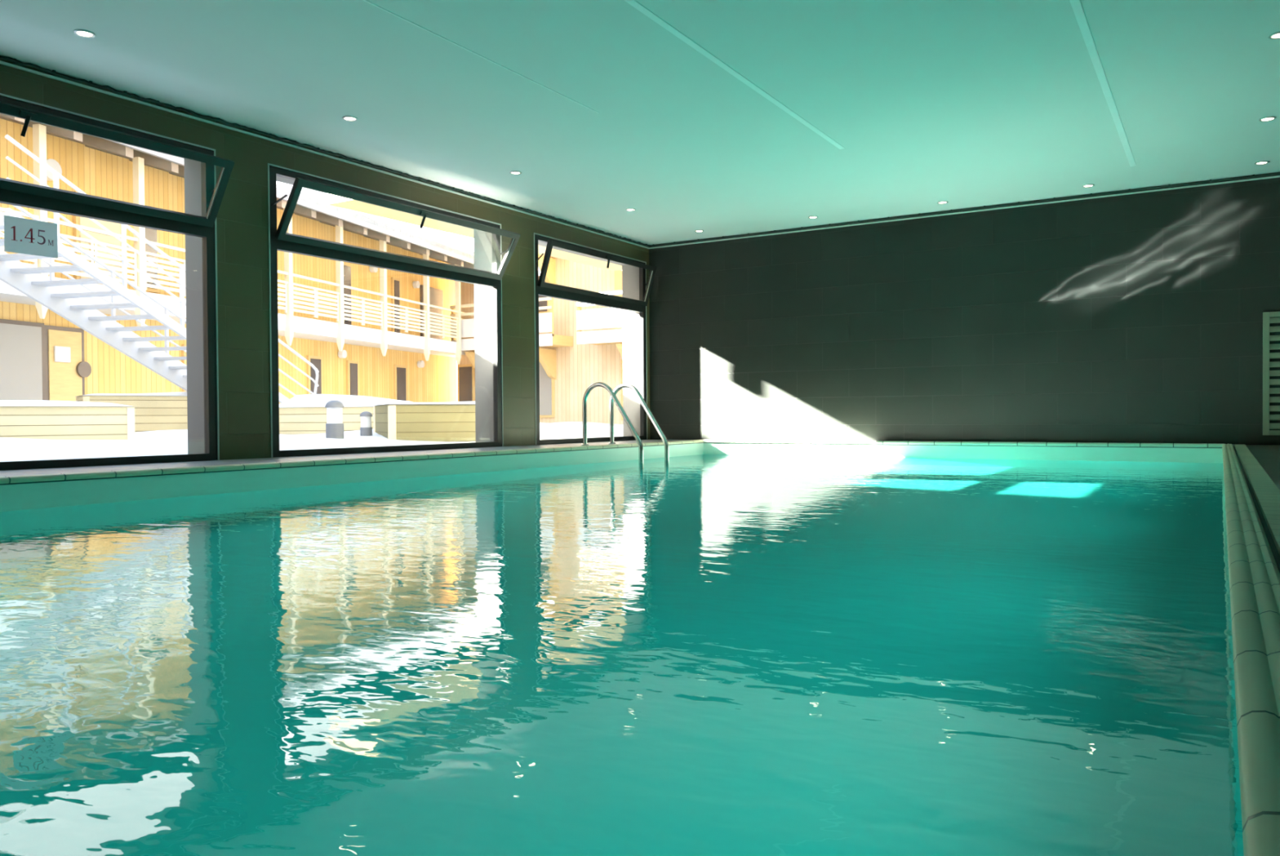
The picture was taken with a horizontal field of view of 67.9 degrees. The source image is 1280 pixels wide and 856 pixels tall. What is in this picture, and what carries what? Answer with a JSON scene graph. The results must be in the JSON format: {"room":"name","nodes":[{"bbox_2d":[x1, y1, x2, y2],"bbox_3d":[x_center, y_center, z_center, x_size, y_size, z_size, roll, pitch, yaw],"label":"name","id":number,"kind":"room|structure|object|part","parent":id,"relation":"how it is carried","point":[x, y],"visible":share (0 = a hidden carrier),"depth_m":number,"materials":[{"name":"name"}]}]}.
{"room":"indoor swimming pool","nodes":[
{"label":"indoor swimming pool","id":0,"kind":"room"},
{"bbox_2d":[0,59,649,460],"bbox_3d":[-3.850,-1.011,7.058,0.380,3.150,15.260,0,1,31],"label":"wall","id":1,"kind":"structure","parent":0,"point":[242,215],"depth_m":7.81,"materials":[{"name":"green paint"}]},
{"bbox_2d":[0,112,204,454],"bbox_3d":[-4.334,-0.945,6.325,0.318,2.444,3.042,0,1,31],"label":"window reveal","id":2,"kind":"structure","parent":1,"relation":"in","point":[193,184],"depth_m":7.64,"materials":[{"name":"grey paint"}]},
{"bbox_2d":[0,93,234,471],"bbox_3d":[-4.027,-0.951,6.137,0.398,2.456,3.066,0,1,31],"label":"window","id":3,"kind":"structure","parent":1,"relation":"in","point":[15,193],"depth_m":6.97,"materials":[{"name":"black metal"}]},
{"bbox_3d":[-3.892,-1.926,6.038,0.065,0.153,0.100,35,18,26],"label":"latch handle","id":4,"kind":"part","parent":3,"relation":"part of","materials":[{"name":"black metal"}]},
{"bbox_2d":[4,215,57,257],"bbox_3d":[-4.056,-1.273,6.332,0.003,0.235,0.332,0,1,31],"label":"sign","id":5,"kind":"object","parent":3,"relation":"attached to","point":[21,235],"visible":1,"depth_m":6.33,"materials":[{"name":"plastic"}]},
{"bbox_3d":[-4.013,-1.795,6.114,0.045,0.545,2.952,35,18,26],"label":"hopper sash","id":6,"kind":"part","parent":3,"relation":"part of","materials":[{"name":"black metal"}]},
{"bbox_2d":[0,60,649,248],"bbox_3d":[-3.766,-2.388,6.808,0.022,0.014,14.960,0,1,31],"label":"trim","id":7,"kind":"structure","parent":1,"relation":"attached to","point":[1,61],"depth_m":7.90,"materials":[{"name":"metal"}]},
{"bbox_2d":[0,55,649,246],"bbox_3d":[-2.565,-2.450,8.753,0.040,0.040,10.336,0,1,31],"label":"cable","id":8,"kind":"object","parent":1,"relation":"attached to","point":[14,60],"visible":1,"depth_m":7.91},
{"bbox_2d":[275,175,493,442],"bbox_3d":[-2.498,-0.996,9.330,0.318,2.444,2.985,0,1,31],"label":"window reveal","id":9,"kind":"structure","parent":1,"relation":"in","point":[482,241],"depth_m":10.61,"materials":[{"name":"white paint"}]},
{"bbox_2d":[267,163,520,457],"bbox_3d":[-2.191,-1.002,9.142,0.398,2.456,3.009,0,1,31],"label":"window","id":10,"kind":"structure","parent":1,"relation":"in","point":[279,239],"depth_m":8.80,"materials":[{"name":"black metal"}]},
{"bbox_3d":[-3.009,-1.892,7.906,0.214,0.079,0.012,0,1,31],"label":"stay arm","id":11,"kind":"part","parent":10,"relation":"part of","materials":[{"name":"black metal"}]},
{"bbox_3d":[-2.177,-1.846,9.119,0.045,0.545,2.895,35,18,26],"label":"hopper sash","id":12,"kind":"part","parent":10,"relation":"part of","materials":[{"name":"black metal"}]},
{"bbox_3d":[-2.056,-1.977,9.043,0.065,0.153,0.100,35,18,26],"label":"latch handle","id":13,"kind":"part","parent":10,"relation":"part of","materials":[{"name":"black metal"}]},
{"bbox_2d":[537,241,639,436],"bbox_3d":[-0.754,-1.044,12.185,0.318,2.444,2.491,0,1,31],"label":"window reveal","id":14,"kind":"structure","parent":1,"relation":"in","point":[630,273],"depth_m":13.25,"materials":[{"name":"white paint"}]},
{"bbox_2d":[533,232,657,444],"bbox_3d":[-0.492,-1.050,12.025,0.292,2.456,2.515,0,1,31],"label":"window","id":15,"kind":"structure","parent":1,"relation":"in","point":[542,288],"depth_m":11.91,"materials":[{"name":"black metal"}]},
{"bbox_3d":[-0.482,-1.925,12.005,0.045,0.545,2.401,20,11,30],"label":"hopper sash","id":16,"kind":"part","parent":15,"relation":"part of","materials":[{"name":"black metal"}]},
{"bbox_3d":[-0.392,-2.089,11.947,0.039,0.160,0.100,0,1,32],"label":"latch handle","id":17,"kind":"part","parent":15,"relation":"part of","materials":[{"name":"black metal"}]},
{"bbox_2d":[0,0,1279,244],"bbox_3d":[0.149,-2.504,4.414,9.200,0.153,14.960,0,1,31],"label":"ceiling","id":18,"kind":"structure","parent":0,"point":[963,104],"depth_m":6.94,"materials":[{"name":"paint"}]},
{"bbox_2d":[73,29,95,37],"bbox_3d":[-3.406,-2.420,5.826,0.120,0.008,0.120,0,1,31],"label":"recessed light","id":19,"kind":"object","parent":18,"relation":"in","point":[82,33],"visible":1,"depth_m":5.82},
{"bbox_3d":[-3.406,-2.421,5.826,0.085,0.004,0.085,0,1,40],"label":"bulb","id":20,"kind":"part","parent":19,"relation":"part of","materials":[{"name":"white glass"}]},
{"bbox_2d":[342,115,357,121],"bbox_3d":[-2.293,-2.448,7.513,0.120,0.008,0.120,0,1,31],"label":"recessed light","id":21,"kind":"object","parent":18,"relation":"in","point":[351,118],"visible":1,"depth_m":7.51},
{"bbox_3d":[-2.293,-2.450,7.513,0.085,0.004,0.085,0,1,40],"label":"bulb","id":22,"kind":"part","parent":21,"relation":"part of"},
{"bbox_2d":[509,170,521,174],"bbox_3d":[-1.206,-2.477,9.216,0.120,0.008,0.120,0,1,31],"label":"recessed light","id":23,"kind":"object","parent":18,"relation":"in","point":[513,172],"visible":1,"depth_m":9.21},
{"bbox_2d":[625,208,635,211],"bbox_3d":[-0.107,-2.506,10.899,0.120,0.008,0.120,0,1,31],"label":"recessed light","id":24,"kind":"object","parent":18,"relation":"in","point":[628,209],"visible":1,"depth_m":10.88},
{"bbox_2d":[808,215,817,218],"bbox_3d":[2.075,-2.527,11.383,0.120,0.008,0.120,0,1,31],"label":"recessed light","id":25,"kind":"object","parent":18,"relation":"in","point":[814,216],"visible":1,"depth_m":11.38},
{"bbox_2d":[937,200,948,204],"bbox_3d":[3.389,-2.527,10.638,0.120,0.008,0.120,0,1,31],"label":"recessed light","id":26,"kind":"object","parent":18,"relation":"in","point":[941,202],"visible":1,"depth_m":10.64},
{"bbox_2d":[1082,183,1094,187],"bbox_3d":[4.673,-2.526,9.901,0.120,0.008,0.120,0,1,31],"label":"recessed light","id":27,"kind":"object","parent":18,"relation":"in","point":[1090,184],"visible":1,"depth_m":9.90,"materials":[{"name":"white"}]},
{"bbox_2d":[1254,160,1269,164],"bbox_3d":[5.915,-2.524,9.037,0.120,0.008,0.120,0,1,31],"label":"recessed light","id":28,"kind":"object","parent":18,"relation":"in","point":[1260,162],"visible":1,"depth_m":9.03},
{"bbox_2d":[1258,115,1276,121],"bbox_3d":[5.077,-2.501,7.685,0.120,0.008,0.120,0,1,31],"label":"recessed light","id":29,"kind":"object","parent":18,"relation":"in","point":[1271,117],"visible":1,"depth_m":7.68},
{"bbox_3d":[5.077,-2.502,7.685,0.085,0.004,0.085,0,1,40],"label":"bulb","id":30,"kind":"part","parent":29,"relation":"part of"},
{"bbox_2d":[1267,31,1279,39],"bbox_3d":[4.021,-2.472,5.975,0.120,0.008,0.120,0,1,31],"label":"recessed light","id":31,"kind":"object","parent":18,"relation":"in","point":[1276,35],"visible":1,"depth_m":5.98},
{"bbox_3d":[4.021,-2.474,5.975,0.085,0.004,0.085,0,1,40],"label":"bulb","id":32,"kind":"part","parent":31,"relation":"part of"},
{"bbox_2d":[0,439,1279,490],"bbox_3d":[0.169,0.420,4.451,9.200,0.300,14.960,0,1,31],"label":"floor","id":33,"kind":"structure","parent":0,"point":[175,464],"depth_m":7.33,"materials":[{"name":"grey tile"}]},
{"bbox_2d":[581,382,668,463],"bbox_3d":[-0.159,0.462,10.781,0.830,1.960,0.650,0,1,31],"label":"pool ladder","id":34,"kind":"object","parent":33,"relation":"on","point":[613,398],"visible":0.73,"depth_m":10.71,"materials":[{"name":"metal"}]},
{"bbox_3d":[-0.012,0.458,11.020,0.793,1.960,0.051,0,1,31],"label":"handrail","id":35,"kind":"part","parent":34,"relation":"part of","materials":[{"name":"metal"}]},
{"bbox_2d":[0,440,1279,855],"bbox_3d":[-0.282,1.111,5.078,6.197,1.708,14.380,0,1,31],"label":"swimming pool","id":36,"kind":"object","parent":33,"relation":"in","point":[1252,500],"visible":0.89,"depth_m":6.01,"materials":[{"name":"green tile"}]},
{"bbox_2d":[0,454,1244,855],"bbox_3d":[-0.320,0.453,5.072,5.897,0.001,14.110,0,1,31],"label":"pool water","id":37,"kind":"object","parent":36,"relation":"in","point":[697,655],"visible":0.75,"depth_m":1.94,"materials":[{"name":"teal liquid"}]},
{"bbox_2d":[648,172,1279,445],"bbox_3d":[4.065,-0.390,10.999,9.780,4.600,0.300,0,1,31],"label":"wall","id":38,"kind":"structure","parent":0,"point":[1135,317],"depth_m":10.87,"materials":[{"name":"paint"}]},
{"bbox_2d":[649,175,1279,248],"bbox_3d":[4.053,-2.492,10.783,9.178,0.014,0.022,0,1,31],"label":"trim","id":39,"kind":"structure","parent":38,"relation":"attached to","point":[1275,176],"depth_m":10.80,"materials":[{"name":"metal"}]},
{"bbox_2d":[650,172,1279,247],"bbox_3d":[3.932,-2.521,10.846,8.851,0.036,0.027,0,1,31],"label":"cable","id":40,"kind":"object","parent":38,"relation":"attached to","point":[1130,190],"visible":1,"depth_m":10.81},
{"bbox_2d":[1262,311,1279,435],"bbox_3d":[6.623,-0.540,9.235,0.950,1.227,0.040,0,1,31],"label":"air vent","id":41,"kind":"object","parent":38,"relation":"in","point":[1271,320],"visible":1,"depth_m":9.44,"materials":[{"name":"metal"}]},
{"bbox_3d":[0.141,-2.707,4.592,9.800,0.250,15.260,0,1,31],"label":"flat roof","id":42,"kind":"structure","parent":0,"visible":0},
{"bbox_2d":[327,193,622,271],"bbox_3d":[-1.274,-2.797,13.477,1.920,0.175,6.250,0,1,31],"label":"roof eaves","id":43,"kind":"object","parent":42,"relation":"attached to","point":[333,200],"visible":0.14,"depth_m":12.41,"materials":[{"name":"white wood"}]},
{"label":"outside","id":44,"kind":"structure","parent":0,"visible":0},
{"bbox_2d":[0,422,622,462],"bbox_3d":[-14.669,0.023,27.714,39.619,0.230,56.000,0,1,31],"label":"snow ground","id":45,"kind":"structure","parent":44,"point":[160,442],"depth_m":9.94,"materials":[{"name":"white snow"}]},
{"bbox_2d":[0,400,134,439],"bbox_3d":[-7.856,-0.019,12.518,1.996,0.684,1.180,-1,1,-39],"label":"planter box","id":46,"kind":"object","parent":45,"relation":"on","point":[19,419],"visible":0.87,"depth_m":12.21,"materials":[{"name":"beige wood"}]},
{"bbox_2d":[75,391,187,432],"bbox_3d":[-8.480,-0.181,16.528,2.253,0.915,1.280,-1,1,-36],"label":"planter box","id":47,"kind":"object","parent":45,"relation":"on","point":[157,411],"visible":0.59,"depth_m":16.00,"materials":[{"name":"beige wood"}]},
{"bbox_2d":[0,134,319,403],"bbox_3d":[-8.960,-1.727,14.565,3.850,3.863,7.955,0,1,16],"label":"staircase","id":48,"kind":"structure","parent":45,"relation":"on","point":[28,281],"depth_m":13.90,"materials":[{"name":"white metal"}]},
{"bbox_3d":[-8.188,-1.807,15.168,0.036,2.674,6.357,0,1,16],"label":"rail","id":49,"kind":"part","parent":48,"relation":"part of","materials":[{"name":"white metal"}]},
{"bbox_3d":[-8.191,-2.328,15.162,0.052,2.688,6.364,0,1,16],"label":"rail","id":50,"kind":"part","parent":48,"relation":"part of","materials":[{"name":"white metal"}]},
{"bbox_3d":[-8.186,-1.547,15.171,0.036,2.674,6.357,0,1,16],"label":"rail","id":51,"kind":"part","parent":48,"relation":"part of","materials":[{"name":"white metal"}]},
{"bbox_3d":[-6.937,-1.551,14.812,0.036,2.674,6.357,0,1,16],"label":"rail","id":52,"kind":"part","parent":48,"relation":"part of","materials":[{"name":"white metal"}]},
{"bbox_2d":[0,113,475,404],"bbox_3d":[-12.725,-5.396,20.561,8.320,11.500,42.100,0,1,16],"label":"building","id":53,"kind":"structure","parent":45,"relation":"on","point":[366,331],"depth_m":21.53,"materials":[{"name":"wood"}]},
{"bbox_3d":[-10.606,-3.004,15.329,0.050,0.700,1.970,0,1,16],"label":"railing panel","id":54,"kind":"part","parent":53,"relation":"part of","materials":[{"name":"white metal"}]},
{"bbox_3d":[-11.835,-0.843,16.313,0.030,2.090,3.540,0,1,16],"label":"door","id":55,"kind":"part","parent":53,"relation":"part of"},
{"bbox_3d":[-11.874,-0.883,16.323,0.070,2.170,3.700,0,1,16],"label":"door","id":56,"kind":"part","parent":53,"relation":"part of","materials":[{"name":"brown metal"}]},
{"bbox_3d":[-10.318,-3.549,16.357,0.140,3.320,0.140,0,1,16],"label":"post","id":57,"kind":"part","parent":53,"relation":"part of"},
{"bbox_2d":[46,159,62,181],"bbox_3d":[-11.293,-4.946,18.189,0.140,0.400,0.400,0,1,16],"label":"wall lamp","id":58,"kind":"object","parent":53,"relation":"attached to","point":[54,163],"depth_m":18.16,"materials":[{"name":"white glass"}]},
{"bbox_3d":[-11.238,-0.900,18.534,0.070,2.140,0.900,0,1,16],"label":"door","id":59,"kind":"part","parent":53,"relation":"part of","materials":[{"name":"yellow wood"}]},
{"bbox_3d":[-11.200,-0.860,18.523,0.030,2.060,0.740,0,1,16],"label":"door","id":60,"kind":"part","parent":53,"relation":"part of","materials":[{"name":"yellow wood"}]},
{"bbox_3d":[-11.051,-1.166,18.882,0.040,0.320,0.320,0,1,16],"label":"round plate","id":61,"kind":"part","parent":53,"relation":"part of","materials":[{"name":"brown metal"}]},
{"bbox_3d":[-10.009,-3.034,17.405,0.050,0.700,1.990,0,1,16],"label":"railing panel","id":62,"kind":"part","parent":53,"relation":"part of","materials":[{"name":"white metal"}]},
{"bbox_3d":[-11.015,-3.617,19.340,0.070,2.150,1.150,0,1,16],"label":"door","id":63,"kind":"part","parent":53,"relation":"part of","materials":[{"name":"yellow wood"}]},
{"bbox_3d":[-10.976,-3.577,19.330,0.030,2.070,0.990,0,1,16],"label":"door","id":64,"kind":"part","parent":53,"relation":"part of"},
{"bbox_3d":[-9.718,-3.579,18.442,0.140,3.320,0.140,0,1,16],"label":"post","id":65,"kind":"part","parent":53,"relation":"part of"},
{"bbox_3d":[-10.611,-3.711,20.602,0.030,1.340,0.340,0,1,16],"label":"pane","id":66,"kind":"part","parent":53,"relation":"part of","materials":[{"name":"glass"}]},
{"bbox_3d":[-9.373,-3.067,19.615,0.050,0.700,2.250,0,1,16],"label":"railing panel","id":67,"kind":"part","parent":53,"relation":"part of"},
{"bbox_3d":[-10.129,-3.618,16.978,0.060,0.060,35.600,0,1,16],"label":"rail","id":68,"kind":"part","parent":53,"relation":"part of","materials":[{"name":"white metal"}]},
{"bbox_3d":[-10.127,-3.398,16.981,0.060,0.050,35.600,0,1,16],"label":"rail","id":69,"kind":"part","parent":53,"relation":"part of","materials":[{"name":"white metal"}]},
{"bbox_3d":[-8.740,-3.099,21.816,0.050,0.700,1.970,0,1,16],"label":"railing panel","id":70,"kind":"part","parent":53,"relation":"part of","materials":[{"name":"white metal"}]},
{"bbox_3d":[-8.451,-3.643,22.843,0.140,3.320,0.140,0,1,16],"label":"post","id":71,"kind":"part","parent":53,"relation":"part of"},
{"bbox_3d":[-8.966,-0.993,26.287,0.030,1.840,0.460,0,1,16],"label":"pane","id":72,"kind":"part","parent":53,"relation":"part of","materials":[{"name":"glass"}]},
{"bbox_3d":[-8.149,-3.128,23.872,0.050,0.700,1.950,0,1,16],"label":"railing panel","id":73,"kind":"part","parent":53,"relation":"part of","materials":[{"name":"white metal"}]},
{"bbox_3d":[-7.863,-3.673,24.890,0.140,3.320,0.140,0,1,16],"label":"post","id":74,"kind":"part","parent":53,"relation":"part of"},
{"bbox_2d":[337,350,346,358],"bbox_3d":[-8.608,-2.141,27.489,0.140,0.240,0.240,0,1,16],"label":"wall lamp","id":75,"kind":"object","parent":53,"relation":"attached to","point":[343,354],"depth_m":27.41,"materials":[{"name":"white glass"}]},
{"bbox_3d":[-8.552,-3.840,27.760,0.030,1.790,0.340,0,1,16],"label":"pane","id":76,"kind":"part","parent":53,"relation":"part of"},
{"bbox_3d":[-8.453,-1.004,28.070,0.030,1.810,0.370,0,1,16],"label":"pane","id":77,"kind":"part","parent":53,"relation":"part of","materials":[{"name":"glass"}]},
{"bbox_3d":[-7.560,-3.158,25.919,0.050,0.700,1.950,0,1,16],"label":"railing panel","id":78,"kind":"part","parent":53,"relation":"part of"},
{"bbox_2d":[369,266,377,272],"bbox_3d":[-8.157,-4.884,29.089,0.140,0.240,0.240,0,1,16],"label":"wall lamp","id":79,"kind":"object","parent":53,"relation":"attached to","point":[372,269],"depth_m":29.01,"materials":[{"name":"white glass"}]},
{"bbox_3d":[-7.274,-3.703,26.937,0.140,3.320,0.140,0,1,16],"label":"post","id":80,"kind":"part","parent":53,"relation":"part of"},
{"bbox_3d":[-7.784,-3.854,30.427,0.030,1.740,0.290,0,1,16],"label":"pane","id":81,"kind":"part","parent":53,"relation":"part of","materials":[{"name":"glass"}]},
{"bbox_3d":[-7.703,-1.042,30.679,0.030,1.810,0.540,0,1,16],"label":"pane","id":82,"kind":"part","parent":53,"relation":"part of","materials":[{"name":"glass"}]},
{"bbox_3d":[-6.923,-3.191,28.134,0.050,0.700,2.300,0,1,16],"label":"railing panel","id":83,"kind":"part","parent":53,"relation":"part of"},
{"bbox_2d":[412,280,420,288],"bbox_3d":[-7.437,-4.771,31.589,0.140,0.240,0.240,0,1,16],"label":"wall lamp","id":84,"kind":"object","parent":53,"relation":"attached to","point":[415,284],"depth_m":31.53,"materials":[{"name":"white glass"}]},
{"bbox_2d":[417,360,424,368],"bbox_3d":[-7.350,-2.145,31.862,0.140,0.240,0.240,0,1,16],"label":"wall lamp","id":85,"kind":"object","parent":53,"relation":"attached to","point":[420,364],"depth_m":31.78,"materials":[{"name":"white glass"}]},
{"bbox_3d":[-6.588,-3.738,29.320,0.140,3.320,0.140,0,1,16],"label":"post","id":86,"kind":"part","parent":53,"relation":"part of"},
{"bbox_3d":[-7.165,-3.787,32.722,0.070,2.100,1.500,0,1,16],"label":"door","id":87,"kind":"part","parent":53,"relation":"part of","materials":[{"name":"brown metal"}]},
{"bbox_3d":[-7.127,-3.747,32.711,0.030,2.020,1.340,0,1,16],"label":"door","id":88,"kind":"part","parent":53,"relation":"part of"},
{"bbox_3d":[-6.288,-3.223,30.339,0.050,0.700,1.930,0,1,16],"label":"railing panel","id":89,"kind":"part","parent":53,"relation":"part of","materials":[{"name":"white metal"}]},
{"bbox_3d":[-6.005,-3.767,31.348,0.140,3.320,0.140,0,1,16],"label":"post","id":90,"kind":"part","parent":53,"relation":"part of","materials":[{"name":"wood"}]},
{"bbox_2d":[324,400,344,439],"bbox_3d":[-3.855,-0.086,11.999,0.236,0.535,0.236,0,1,31],"label":"bollard light","id":91,"kind":"object","parent":45,"relation":"on","point":[334,425],"visible":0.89,"depth_m":11.91,"materials":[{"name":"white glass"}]},
{"bbox_2d":[326,407,342,423],"bbox_3d":[-3.856,-0.158,11.998,0.190,0.200,0.190,0,1,31],"label":"diffuser","id":92,"kind":"object","parent":91,"relation":"attached to","point":[334,415],"depth_m":11.92,"materials":[{"name":"white glass"}]},
{"bbox_2d":[279,394,412,435],"bbox_3d":[-4.638,-0.141,15.442,2.124,0.811,1.380,0,1,11],"label":"planter box","id":93,"kind":"object","parent":45,"relation":"on","point":[306,414],"visible":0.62,"depth_m":14.90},
{"bbox_2d":[359,411,372,435],"bbox_3d":[-3.747,-0.029,13.001,0.175,0.396,0.175,0,1,31],"label":"bollard light","id":94,"kind":"object","parent":45,"relation":"on","point":[366,429],"visible":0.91,"depth_m":12.94,"materials":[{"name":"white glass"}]},
{"bbox_2d":[360,416,371,427],"bbox_3d":[-3.748,-0.083,13.000,0.141,0.148,0.141,0,1,31],"label":"diffuser","id":95,"kind":"object","parent":94,"relation":"attached to","point":[366,421],"depth_m":12.94,"materials":[{"name":"white glass"}]},
{"bbox_2d":[373,400,475,441],"bbox_3d":[-2.645,-0.060,13.461,2.063,0.670,1.280,-1,1,-25],"label":"planter box","id":96,"kind":"object","parent":45,"relation":"on","point":[454,421],"visible":0.52,"depth_m":12.77,"materials":[{"name":"beige wood"}]},
{"bbox_2d":[448,232,622,424],"bbox_3d":[2.045,-4.230,31.108,17.100,8.700,7.660,0,1,31],"label":"timber wing","id":97,"kind":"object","parent":45,"relation":"on","point":[580,344],"visible":0.16,"depth_m":30.48},
{"bbox_3d":[-5.822,-3.905,31.466,1.200,0.370,0.060,0,1,31],"label":"rail","id":98,"kind":"part","parent":97,"relation":"part of","materials":[{"name":"white wood"}]},
{"bbox_3d":[-6.034,-1.271,32.888,0.580,1.690,0.030,0,1,31],"label":"pane","id":99,"kind":"part","parent":97,"relation":"part of","materials":[{"name":"brown glass"}]},
{"bbox_3d":[-3.180,-4.494,31.090,0.340,1.340,0.030,0,1,31],"label":"pane","id":100,"kind":"part","parent":97,"relation":"part of","materials":[{"name":"grey glass"}]},
{"bbox_3d":[-3.116,-1.294,31.105,0.540,1.740,0.030,0,1,31],"label":"pane","id":101,"kind":"part","parent":97,"relation":"part of","materials":[{"name":"white glass"}]},
{"bbox_3d":[-3.390,-3.903,29.980,1.500,0.370,0.060,0,1,31],"label":"rail","id":102,"kind":"part","parent":97,"relation":"part of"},
{"bbox_3d":[-0.724,-3.901,28.351,2.850,0.370,0.060,0,1,31],"label":"rail","id":103,"kind":"part","parent":97,"relation":"part of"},
{"bbox_3d":[-0.363,-4.291,29.373,0.840,1.140,0.030,0,1,31],"label":"pane","id":104,"kind":"part","parent":97,"relation":"part of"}
]}

